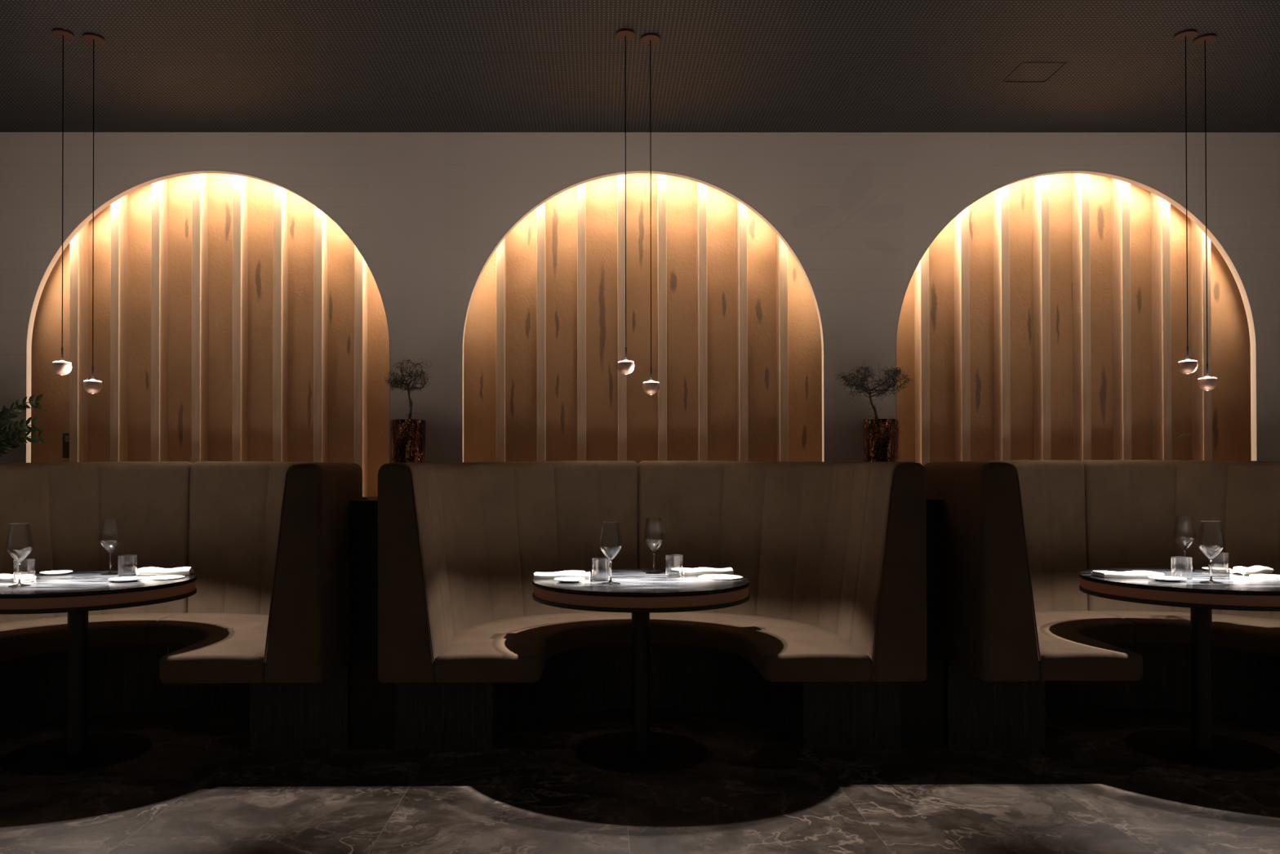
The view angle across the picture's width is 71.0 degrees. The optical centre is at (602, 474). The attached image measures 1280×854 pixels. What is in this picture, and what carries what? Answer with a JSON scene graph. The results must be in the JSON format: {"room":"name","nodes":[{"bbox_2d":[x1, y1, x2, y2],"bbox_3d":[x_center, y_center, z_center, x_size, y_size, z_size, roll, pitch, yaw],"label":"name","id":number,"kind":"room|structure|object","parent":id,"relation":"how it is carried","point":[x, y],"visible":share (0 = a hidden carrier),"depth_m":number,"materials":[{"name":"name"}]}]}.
{"room":"restaurant","nodes":[
{"label":"restaurant","id":0,"kind":"room"},
{"bbox_2d":[0,0,1279,132],"bbox_3d":[0.185,-1.967,2.416,10.800,0.060,6.000,0,0,0],"label":"ceiling","id":1,"kind":"structure","parent":0,"point":[161,65],"depth_m":4.22,"materials":[{"name":"grey paint"}]},
{"bbox_2d":[51,28,75,374],"bbox_3d":[-2.348,-1.175,3.899,0.087,1.490,0.087,0,0,0],"label":"pendant lamp","id":2,"kind":"object","parent":1,"relation":"hanging from","point":[60,367],"visible":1,"depth_m":3.90,"materials":[{"name":"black metal"}]},
{"bbox_2d":[82,32,105,393],"bbox_3d":[-2.236,-1.137,3.937,0.087,1.567,0.087,0,-1,41],"label":"pendant lamp","id":3,"kind":"object","parent":1,"relation":"hanging from","point":[91,386],"visible":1,"depth_m":3.93,"materials":[{"name":"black metal"}]},
{"bbox_2d":[615,28,635,374],"bbox_3d":[0.102,-1.179,3.911,0.087,1.490,0.087,0,0,0],"label":"pendant lamp","id":4,"kind":"object","parent":1,"relation":"hanging from","point":[625,366],"visible":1,"depth_m":3.90,"materials":[{"name":"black metal"}]},
{"bbox_2d":[640,33,660,395],"bbox_3d":[0.213,-1.137,3.949,0.087,1.575,0.087,0,-1,-42],"label":"pendant lamp","id":5,"kind":"object","parent":1,"relation":"hanging from","point":[651,387],"visible":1,"depth_m":3.94,"materials":[{"name":"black metal"}]},
{"bbox_2d":[1002,62,1066,82],"bbox_3d":[2.070,-1.923,4.295,0.210,0.003,0.205,0,0,0],"label":"access hatch","id":6,"kind":"object","parent":1,"relation":"attached to","point":[1022,63],"visible":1,"depth_m":4.29,"materials":[{"name":"black metal"}]},
{"bbox_2d":[1173,29,1197,373],"bbox_3d":[2.558,-1.183,3.923,0.087,1.490,0.087,0,0,0],"label":"pendant lamp","id":7,"kind":"object","parent":1,"relation":"hanging from","point":[1188,366],"visible":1,"depth_m":3.92,"materials":[{"name":"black metal"}]},
{"bbox_2d":[1193,33,1217,391],"bbox_3d":[2.669,-1.148,3.961,0.087,1.560,0.087,0,-1,-42],"label":"pendant lamp","id":8,"kind":"object","parent":1,"relation":"hanging from","point":[1207,383],"visible":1,"depth_m":3.96,"materials":[{"name":"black metal"}]},
{"bbox_2d":[0,707,1279,853],"bbox_3d":[0.190,1.238,2.391,10.800,0.080,6.000,0,0,0],"label":"floor","id":9,"kind":"structure","parent":0,"point":[199,787],"depth_m":3.33,"materials":[{"name":"brown stone"}]},
{"bbox_2d":[0,569,196,774],"bbox_3d":[-2.282,0.838,3.901,0.943,0.750,0.943,0,0,0],"label":"round table","id":10,"kind":"object","parent":9,"relation":"on","point":[76,593],"visible":0.91,"depth_m":3.82,"materials":[{"name":"black"}]},
{"bbox_2d":[0,573,35,581],"bbox_3d":[-2.631,0.452,3.939,0.230,0.022,0.116,0,0,8],"label":"napkin","id":11,"kind":"object","parent":10,"relation":"on","point":[3,577],"visible":0.78,"depth_m":3.90,"materials":[{"name":"white fabric"}]},
{"bbox_2d":[5,523,33,586],"bbox_3d":[-2.413,0.333,3.711,0.096,0.257,0.096,0,0,10],"label":"wine glass","id":12,"kind":"object","parent":10,"relation":"on","point":[19,584],"visible":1,"depth_m":3.71,"materials":[{"name":"clear glass"}]},
{"bbox_2d":[5,523,33,562],"bbox_3d":[-2.413,0.285,3.711,0.096,0.161,0.096,0,0,10],"label":"bowl","id":13,"kind":"object","parent":12,"relation":"on","point":[7,550],"depth_m":3.71,"materials":[{"name":"clear glass"}]},
{"bbox_2d":[13,559,35,582],"bbox_3d":[-2.493,0.416,3.866,0.078,0.094,0.078,0,0,0],"label":"tumbler","id":14,"kind":"object","parent":10,"relation":"on","point":[14,577],"visible":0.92,"depth_m":3.86,"materials":[{"name":"clear glass"}]},
{"bbox_2d":[40,569,72,574],"bbox_3d":[-2.540,0.459,4.169,0.132,0.012,0.132,0,0,0],"label":"plate","id":15,"kind":"object","parent":10,"relation":"on","point":[60,571],"visible":1,"depth_m":4.17,"materials":[{"name":"white ceramic"}]},
{"bbox_2d":[98,518,121,574],"bbox_3d":[-2.290,0.337,4.171,0.096,0.257,0.096,0,-1,-31],"label":"wine glass","id":16,"kind":"object","parent":10,"relation":"on","point":[109,572],"visible":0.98,"depth_m":4.17,"materials":[{"name":"clear glass"}]},
{"bbox_2d":[98,518,121,553],"bbox_3d":[-2.290,0.288,4.172,0.096,0.161,0.096,0,-1,-31],"label":"bowl","id":17,"kind":"object","parent":16,"relation":"on","point":[104,518],"depth_m":4.16,"materials":[{"name":"clear glass"}]},
{"bbox_2d":[108,576,145,582],"bbox_3d":[-2.058,0.456,3.880,0.140,0.012,0.140,0,0,0],"label":"plate","id":18,"kind":"object","parent":10,"relation":"on","point":[126,579],"visible":1,"depth_m":3.90,"materials":[{"name":"white ceramic"}]},
{"bbox_2d":[117,554,137,576],"bbox_3d":[-2.165,0.417,4.087,0.078,0.094,0.078,0,0,0],"label":"tumbler","id":19,"kind":"object","parent":10,"relation":"on","point":[130,574],"visible":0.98,"depth_m":4.08,"materials":[{"name":"clear glass"}]},
{"bbox_2d":[143,574,184,579],"bbox_3d":[-1.955,0.461,4.000,0.164,0.004,0.164,0,0,0],"label":"dinner plate","id":20,"kind":"object","parent":10,"relation":"on","point":[171,576],"visible":0.97,"depth_m":3.97,"materials":[{"name":"beige ceramic"}]},
{"bbox_2d":[136,566,194,575],"bbox_3d":[-2.019,0.446,4.137,0.240,0.036,0.073,0,0,-6],"label":"napkin","id":21,"kind":"object","parent":10,"relation":"on","point":[152,571],"visible":1,"depth_m":4.11,"materials":[{"name":"white fabric"}]},
{"bbox_2d":[0,461,362,749],"bbox_3d":[-2.240,0.571,4.277,2.230,1.291,1.385,0,0,0],"label":"booth","id":22,"kind":"object","parent":9,"relation":"on","point":[263,639],"visible":0.94,"depth_m":4.55,"materials":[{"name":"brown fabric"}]},
{"bbox_2d":[350,496,395,747],"bbox_3d":[-1.021,0.668,4.484,0.680,1.095,1.019,0,0,0],"label":"partition","id":23,"kind":"object","parent":9,"relation":"on","point":[372,701],"visible":0.41,"depth_m":3.97,"materials":[{"name":"black wood"}]},
{"bbox_2d":[384,357,431,462],"bbox_3d":[-1.046,-0.254,4.869,0.260,0.755,0.237,0,-1,-42],"label":"potted tree","id":24,"kind":"object","parent":23,"relation":"on","point":[408,437],"visible":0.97,"depth_m":4.79,"materials":[{"name":"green plant"}]},
{"bbox_2d":[532,568,750,772],"bbox_3d":[0.168,0.834,3.913,0.943,0.750,0.943,0,0,0],"label":"round table","id":25,"kind":"object","parent":9,"relation":"on","point":[639,593],"visible":0.87,"depth_m":3.78,"materials":[{"name":"black wood"}]},
{"bbox_2d":[533,571,590,578],"bbox_3d":[-0.179,0.449,4.009,0.250,0.022,0.119,0,0,-1],"label":"napkin","id":26,"kind":"object","parent":25,"relation":"on","point":[557,574],"visible":0.94,"depth_m":3.96,"materials":[{"name":"white fabric"}]},
{"bbox_2d":[554,577,584,582],"bbox_3d":[-0.140,0.453,3.831,0.132,0.012,0.132,0,0,0],"label":"plate","id":27,"kind":"object","parent":25,"relation":"on","point":[569,580],"visible":1,"depth_m":3.85,"materials":[{"name":"white ceramic"}]},
{"bbox_2d":[561,569,585,572],"bbox_3d":[-0.135,0.455,4.136,0.112,0.012,0.112,0,0,0],"label":"plate","id":28,"kind":"object","parent":25,"relation":"on","point":[572,570],"visible":0.25,"depth_m":4.17,"materials":[{"name":"white ceramic"}]},
{"bbox_2d":[591,557,609,581],"bbox_3d":[-0.005,0.412,3.872,0.078,0.094,0.078,0,0,0],"label":"tumbler","id":29,"kind":"object","parent":25,"relation":"on","point":[597,557],"visible":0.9,"depth_m":3.86,"materials":[{"name":"clear glass"}]},
{"bbox_2d":[599,521,622,584],"bbox_3d":[0.035,0.330,3.757,0.096,0.257,0.096,0,0,0],"label":"wine glass","id":30,"kind":"object","parent":25,"relation":"on","point":[611,582],"visible":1,"depth_m":3.75,"materials":[{"name":"clear glass"}]},
{"bbox_2d":[599,521,622,559],"bbox_3d":[0.035,0.281,3.757,0.096,0.161,0.096,0,0,0],"label":"bowl","id":31,"kind":"object","parent":30,"relation":"on","point":[602,522],"depth_m":3.74,"materials":[{"name":"clear glass"}]},
{"bbox_2d":[644,517,664,573],"bbox_3d":[0.242,0.333,4.190,0.096,0.257,0.096,0,-1,-40],"label":"wine glass","id":32,"kind":"object","parent":25,"relation":"on","point":[653,571],"visible":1,"depth_m":4.18,"materials":[{"name":"clear glass"}]},
{"bbox_2d":[644,517,664,551],"bbox_3d":[0.242,0.284,4.190,0.096,0.161,0.096,0,-1,-40],"label":"bowl","id":33,"kind":"object","parent":32,"relation":"on","point":[646,517],"depth_m":4.18,"materials":[{"name":"clear glass"}]},
{"bbox_2d":[665,554,683,576],"bbox_3d":[0.326,0.413,4.056,0.078,0.094,0.078,0,0,0],"label":"tumbler","id":34,"kind":"object","parent":25,"relation":"on","point":[671,574],"visible":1,"depth_m":4.05,"materials":[{"name":"clear glass"}]},
{"bbox_2d":[671,567,691,571],"bbox_3d":[0.385,0.455,4.253,0.116,0.012,0.116,0,0,0],"label":"plate","id":35,"kind":"object","parent":25,"relation":"on","point":[677,569],"visible":0.44,"depth_m":4.29,"materials":[{"name":"white ceramic"}]},
{"bbox_2d":[679,567,733,574],"bbox_3d":[0.480,0.445,4.142,0.240,0.029,0.087,0,0,-11],"label":"napkin","id":36,"kind":"object","parent":25,"relation":"on","point":[699,571],"visible":0.98,"depth_m":4.11,"materials":[{"name":"white fabric"}]},
{"bbox_2d":[697,573,742,579],"bbox_3d":[0.525,0.457,3.985,0.197,0.004,0.197,0,0,0],"label":"dinner plate","id":37,"kind":"object","parent":25,"relation":"on","point":[713,576],"visible":1,"depth_m":3.97,"materials":[{"name":"beige ceramic"}]},
{"bbox_2d":[377,460,926,749],"bbox_3d":[0.200,0.567,4.289,2.230,1.291,1.385,0,0,0],"label":"booth","id":38,"kind":"object","parent":9,"relation":"on","point":[833,555],"visible":0.94,"depth_m":4.34,"materials":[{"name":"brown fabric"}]},
{"bbox_2d":[900,498,944,746],"bbox_3d":[1.419,0.664,4.496,0.680,1.095,1.019,0,0,0],"label":"partition","id":39,"kind":"object","parent":9,"relation":"on","point":[922,703],"visible":0.25,"depth_m":3.99,"materials":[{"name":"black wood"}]},
{"bbox_2d":[835,359,912,462],"bbox_3d":[1.481,-0.255,4.886,0.418,0.749,0.282,0,0,5],"label":"potted tree","id":40,"kind":"object","parent":39,"relation":"on","point":[880,436],"visible":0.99,"depth_m":4.81,"materials":[{"name":"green plant"}]},
{"bbox_2d":[924,459,1279,747],"bbox_3d":[2.640,0.563,4.301,2.230,1.291,1.385,0,0,0],"label":"booth","id":41,"kind":"object","parent":9,"relation":"on","point":[1024,644],"visible":0.89,"depth_m":4.46,"materials":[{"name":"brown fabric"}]},
{"bbox_2d":[1079,567,1279,770],"bbox_3d":[2.623,0.830,3.925,0.943,0.750,0.943,0,0,0],"label":"round table","id":42,"kind":"object","parent":9,"relation":"on","point":[1198,746],"visible":0.92,"depth_m":3.86,"materials":[{"name":"black"}]},
{"bbox_2d":[1090,570,1164,577],"bbox_3d":[2.339,0.445,3.991,0.260,0.022,0.128,0,0,4],"label":"napkin","id":43,"kind":"object","parent":42,"relation":"on","point":[1132,574],"visible":0.94,"depth_m":3.94,"materials":[{"name":"white fabric"}]},
{"bbox_2d":[1147,575,1186,581],"bbox_3d":[2.416,0.449,3.833,0.140,0.012,0.140,0,0,0],"label":"plate","id":44,"kind":"object","parent":42,"relation":"on","point":[1162,578],"visible":1,"depth_m":3.84,"materials":[{"name":"white ceramic"}]},
{"bbox_2d":[1171,556,1192,579],"bbox_3d":[2.521,0.408,3.898,0.078,0.094,0.078,0,0,0],"label":"tumbler","id":45,"kind":"object","parent":42,"relation":"on","point":[1171,557],"visible":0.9,"depth_m":3.88,"materials":[{"name":"clear glass"}]},
{"bbox_2d":[1173,515,1196,571],"bbox_3d":[2.773,0.329,4.266,0.096,0.257,0.096,0,0,19],"label":"wine glass","id":46,"kind":"object","parent":42,"relation":"on","point":[1184,568],"visible":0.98,"depth_m":4.26,"materials":[{"name":"clear glass"}]},
{"bbox_2d":[1173,515,1196,550],"bbox_3d":[2.773,0.281,4.266,0.096,0.161,0.096,0,0,19],"label":"bowl","id":47,"kind":"object","parent":46,"relation":"on","point":[1176,516],"depth_m":4.26,"materials":[{"name":"clear glass"}]},
{"bbox_2d":[1197,520,1224,583],"bbox_3d":[2.552,0.325,3.758,0.096,0.257,0.096,0,0,-21],"label":"wine glass","id":48,"kind":"object","parent":42,"relation":"on","point":[1211,580],"visible":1,"depth_m":3.75,"materials":[{"name":"clear glass"}]},
{"bbox_2d":[1197,520,1224,558],"bbox_3d":[2.552,0.277,3.758,0.096,0.161,0.096,0,0,-21],"label":"bowl","id":49,"kind":"object","parent":48,"relation":"on","point":[1222,548],"depth_m":3.75,"materials":[{"name":"clear glass"}]},
{"bbox_2d":[1201,566,1231,570],"bbox_3d":[2.908,0.451,4.243,0.116,0.012,0.116,0,0,0],"label":"plate","id":50,"kind":"object","parent":42,"relation":"on","point":[1206,567],"visible":0.65,"depth_m":4.25,"materials":[{"name":"white ceramic"}]},
{"bbox_2d":[1208,551,1228,573],"bbox_3d":[2.846,0.409,4.141,0.078,0.094,0.078,0,0,0],"label":"tumbler","id":51,"kind":"object","parent":42,"relation":"on","point":[1208,552],"visible":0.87,"depth_m":4.13,"materials":[{"name":"clear glass"}]},
{"bbox_2d":[1229,565,1273,574],"bbox_3d":[2.978,0.437,4.107,0.185,0.036,0.080,0,0,-16],"label":"napkin","id":52,"kind":"object","parent":42,"relation":"on","point":[1252,570],"visible":1,"depth_m":4.08,"materials":[{"name":"white fabric"}]},
{"bbox_2d":[1248,573,1279,578],"bbox_3d":[2.971,0.453,3.957,0.185,0.004,0.185,0,0,0],"label":"dinner plate","id":53,"kind":"object","parent":42,"relation":"on","point":[1259,575],"visible":1,"depth_m":3.97,"materials":[{"name":"beige ceramic"}]},
{"bbox_3d":[-3.461,0.672,4.473,0.680,1.095,1.019,0,0,0],"label":"block","id":54,"kind":"object","parent":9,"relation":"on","visible":0},
{"bbox_2d":[0,394,45,456],"bbox_3d":[-3.299,-0.152,4.805,0.638,0.557,0.204,0,0,0],"label":"leafy plant","id":55,"kind":"object","parent":54,"relation":"on","point":[6,441],"visible":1,"depth_m":4.80,"materials":[{"name":"green plant"}]},
{"bbox_2d":[0,132,1279,462],"bbox_3d":[0.175,-0.349,5.034,10.800,3.134,0.040,0,0,0],"label":"wall","id":56,"kind":"structure","parent":0,"point":[425,212],"depth_m":5.02,"materials":[{"name":"beige paint"}]},
{"bbox_2d":[25,170,390,462],"bbox_3d":[-2.201,-0.782,5.026,2.027,1.832,0.043,0,0,0],"label":"trim","id":57,"kind":"structure","parent":56,"relation":"attached to","point":[30,326],"depth_m":5.02,"materials":[{"name":"beige wood"}]},
{"bbox_2d":[462,170,824,462],"bbox_3d":[0.229,-0.786,5.038,2.027,1.832,0.043,0,0,0],"label":"trim","id":58,"kind":"structure","parent":56,"relation":"attached to","point":[695,180],"depth_m":5.04,"materials":[{"name":"beige"}]},
{"bbox_2d":[895,170,1257,460],"bbox_3d":[2.659,-0.790,5.050,2.027,1.832,0.043,0,0,0],"label":"trim","id":59,"kind":"structure","parent":56,"relation":"attached to","point":[1224,255],"depth_m":5.05,"materials":[{"name":"beige"}]},
{"bbox_2d":[31,173,1251,496],"bbox_3d":[0.174,-0.347,5.250,10.800,3.134,0.050,0,0,0],"label":"wall paneling","id":60,"kind":"structure","parent":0,"point":[1230,335],"depth_m":5.23,"materials":[{"name":"brown wood"}]},
{"bbox_2d":[62,432,69,457],"bbox_3d":[-3.098,-0.165,5.191,0.044,0.144,0.031,0,0,0],"label":"controller","id":61,"kind":"object","parent":60,"relation":"attached to","point":[65,453],"visible":0.62,"depth_m":5.18,"materials":[{"name":"black plastic"}]},
{"bbox_2d":[69,222,88,462],"bbox_3d":[-3.012,-0.886,5.160,0.048,2.044,0.105,0,0,0],"label":"batten","id":62,"kind":"object","parent":60,"relation":"attached to","point":[79,244],"visible":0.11,"depth_m":5.12,"materials":[{"name":"brown wood"}]},
{"bbox_2d":[110,193,128,462],"bbox_3d":[-2.780,-0.886,5.162,0.048,2.044,0.105,0,0,0],"label":"batten","id":63,"kind":"object","parent":60,"relation":"attached to","point":[119,208],"visible":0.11,"depth_m":5.11,"materials":[{"name":"brown wood"}]},
{"bbox_2d":[151,178,168,461],"bbox_3d":[-2.549,-0.887,5.163,0.048,2.044,0.105,0,0,0],"label":"batten","id":64,"kind":"object","parent":60,"relation":"attached to","point":[159,211],"visible":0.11,"depth_m":5.12,"materials":[{"name":"beige wood"}]},
{"bbox_2d":[191,173,208,462],"bbox_3d":[-2.317,-0.887,5.164,0.048,2.044,0.105,0,0,0],"label":"batten","id":65,"kind":"object","parent":60,"relation":"attached to","point":[199,181],"visible":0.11,"depth_m":5.12,"materials":[{"name":"beige wood"}]},
{"bbox_2d":[232,174,248,461],"bbox_3d":[-2.086,-0.888,5.165,0.048,2.044,0.105,0,0,0],"label":"batten","id":66,"kind":"object","parent":60,"relation":"attached to","point":[240,184],"visible":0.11,"depth_m":5.12,"materials":[{"name":"beige wood"}]},
{"bbox_2d":[272,184,288,462],"bbox_3d":[-1.855,-0.888,5.166,0.048,2.044,0.105,0,0,0],"label":"batten","id":67,"kind":"object","parent":60,"relation":"attached to","point":[279,389],"visible":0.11,"depth_m":5.12,"materials":[{"name":"brown wood"}]},
{"bbox_2d":[313,204,327,462],"bbox_3d":[-1.623,-0.888,5.167,0.048,2.044,0.105,0,0,0],"label":"batten","id":68,"kind":"object","parent":60,"relation":"attached to","point":[320,218],"visible":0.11,"depth_m":5.12,"materials":[{"name":"brown wood"}]},
{"bbox_2d":[354,244,367,496],"bbox_3d":[-1.392,-0.889,5.168,0.048,2.044,0.105,0,0,0],"label":"batten","id":69,"kind":"object","parent":60,"relation":"attached to","point":[360,264],"visible":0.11,"depth_m":5.12,"materials":[{"name":"brown wood"}]},
{"bbox_2d":[496,236,506,462],"bbox_3d":[-0.582,-0.890,5.172,0.048,2.044,0.105,0,0,0],"label":"batten","id":70,"kind":"object","parent":60,"relation":"attached to","point":[501,294],"visible":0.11,"depth_m":5.12,"materials":[{"name":"brown wood"}]},
{"bbox_2d":[536,201,546,461],"bbox_3d":[-0.350,-0.890,5.173,0.048,2.044,0.105,0,0,0],"label":"batten","id":71,"kind":"object","parent":60,"relation":"attached to","point":[541,210],"visible":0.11,"depth_m":5.12,"materials":[{"name":"brown wood"}]},
{"bbox_2d":[577,182,586,460],"bbox_3d":[-0.119,-0.891,5.175,0.048,2.044,0.105,0,0,0],"label":"batten","id":72,"kind":"object","parent":60,"relation":"attached to","point":[581,188],"visible":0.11,"depth_m":5.12,"materials":[{"name":"beige wood"}]},
{"bbox_2d":[617,174,626,460],"bbox_3d":[0.113,-0.891,5.176,0.048,2.044,0.105,0,0,0],"label":"batten","id":73,"kind":"object","parent":60,"relation":"attached to","point":[621,378],"visible":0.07,"depth_m":5.12,"materials":[{"name":"beige wood"}]},
{"bbox_2d":[657,173,666,460],"bbox_3d":[0.344,-0.891,5.177,0.048,2.044,0.105,0,0,0],"label":"batten","id":74,"kind":"object","parent":60,"relation":"attached to","point":[661,179],"visible":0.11,"depth_m":5.13,"materials":[{"name":"beige wood"}]},
{"bbox_2d":[696,182,707,460],"bbox_3d":[0.575,-0.892,5.178,0.048,2.044,0.105,0,0,0],"label":"batten","id":75,"kind":"object","parent":60,"relation":"attached to","point":[701,189],"visible":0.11,"depth_m":5.13,"materials":[{"name":"beige wood"}]},
{"bbox_2d":[736,200,747,461],"bbox_3d":[0.807,-0.892,5.179,0.048,2.044,0.105,0,0,0],"label":"batten","id":76,"kind":"object","parent":60,"relation":"attached to","point":[741,210],"visible":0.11,"depth_m":5.13,"materials":[{"name":"brown wood"}]},
{"bbox_2d":[775,232,788,461],"bbox_3d":[1.038,-0.893,5.180,0.048,2.044,0.105,0,0,0],"label":"batten","id":77,"kind":"object","parent":60,"relation":"attached to","point":[781,249],"visible":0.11,"depth_m":5.13,"materials":[{"name":"brown wood"}]},
{"bbox_2d":[914,247,929,466],"bbox_3d":[1.848,-0.894,5.184,0.048,2.044,0.105,0,0,0],"label":"batten","id":78,"kind":"object","parent":60,"relation":"attached to","point":[922,271],"visible":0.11,"depth_m":5.13,"materials":[{"name":"brown wood"}]},
{"bbox_2d":[953,206,970,461],"bbox_3d":[2.080,-0.894,5.185,0.048,2.044,0.105,0,0,0],"label":"batten","id":79,"kind":"object","parent":60,"relation":"attached to","point":[961,222],"visible":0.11,"depth_m":5.14,"materials":[{"name":"brown wood"}]},
{"bbox_2d":[992,185,1010,460],"bbox_3d":[2.311,-0.895,5.186,0.048,2.044,0.105,0,0,0],"label":"batten","id":80,"kind":"object","parent":60,"relation":"attached to","point":[1001,196],"visible":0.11,"depth_m":5.14,"materials":[{"name":"beige wood"}]},
{"bbox_2d":[1032,174,1050,460],"bbox_3d":[2.543,-0.895,5.188,0.048,2.044,0.105,0,0,0],"label":"batten","id":81,"kind":"object","parent":60,"relation":"attached to","point":[1041,184],"visible":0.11,"depth_m":5.14,"materials":[{"name":"beige wood"}]},
{"bbox_2d":[1071,173,1091,461],"bbox_3d":[2.774,-0.895,5.189,0.048,2.044,0.105,0,0,0],"label":"batten","id":82,"kind":"object","parent":60,"relation":"attached to","point":[1080,182],"visible":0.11,"depth_m":5.14,"materials":[{"name":"beige wood"}]},
{"bbox_2d":[1111,177,1131,459],"bbox_3d":[3.006,-0.896,5.190,0.048,2.044,0.105,0,0,0],"label":"batten","id":83,"kind":"object","parent":60,"relation":"attached to","point":[1120,190],"visible":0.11,"depth_m":5.15,"materials":[{"name":"beige wood"}]},
{"bbox_2d":[1151,192,1172,460],"bbox_3d":[3.237,-0.896,5.191,0.048,2.044,0.105,0,0,0],"label":"batten","id":84,"kind":"object","parent":60,"relation":"attached to","point":[1160,207],"visible":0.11,"depth_m":5.15,"materials":[{"name":"brown wood"}]},
{"bbox_2d":[1190,219,1212,460],"bbox_3d":[3.468,-0.897,5.192,0.048,2.044,0.105,0,0,0],"label":"batten","id":85,"kind":"object","parent":60,"relation":"attached to","point":[1202,411],"visible":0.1,"depth_m":5.16,"materials":[{"name":"brown wood"}]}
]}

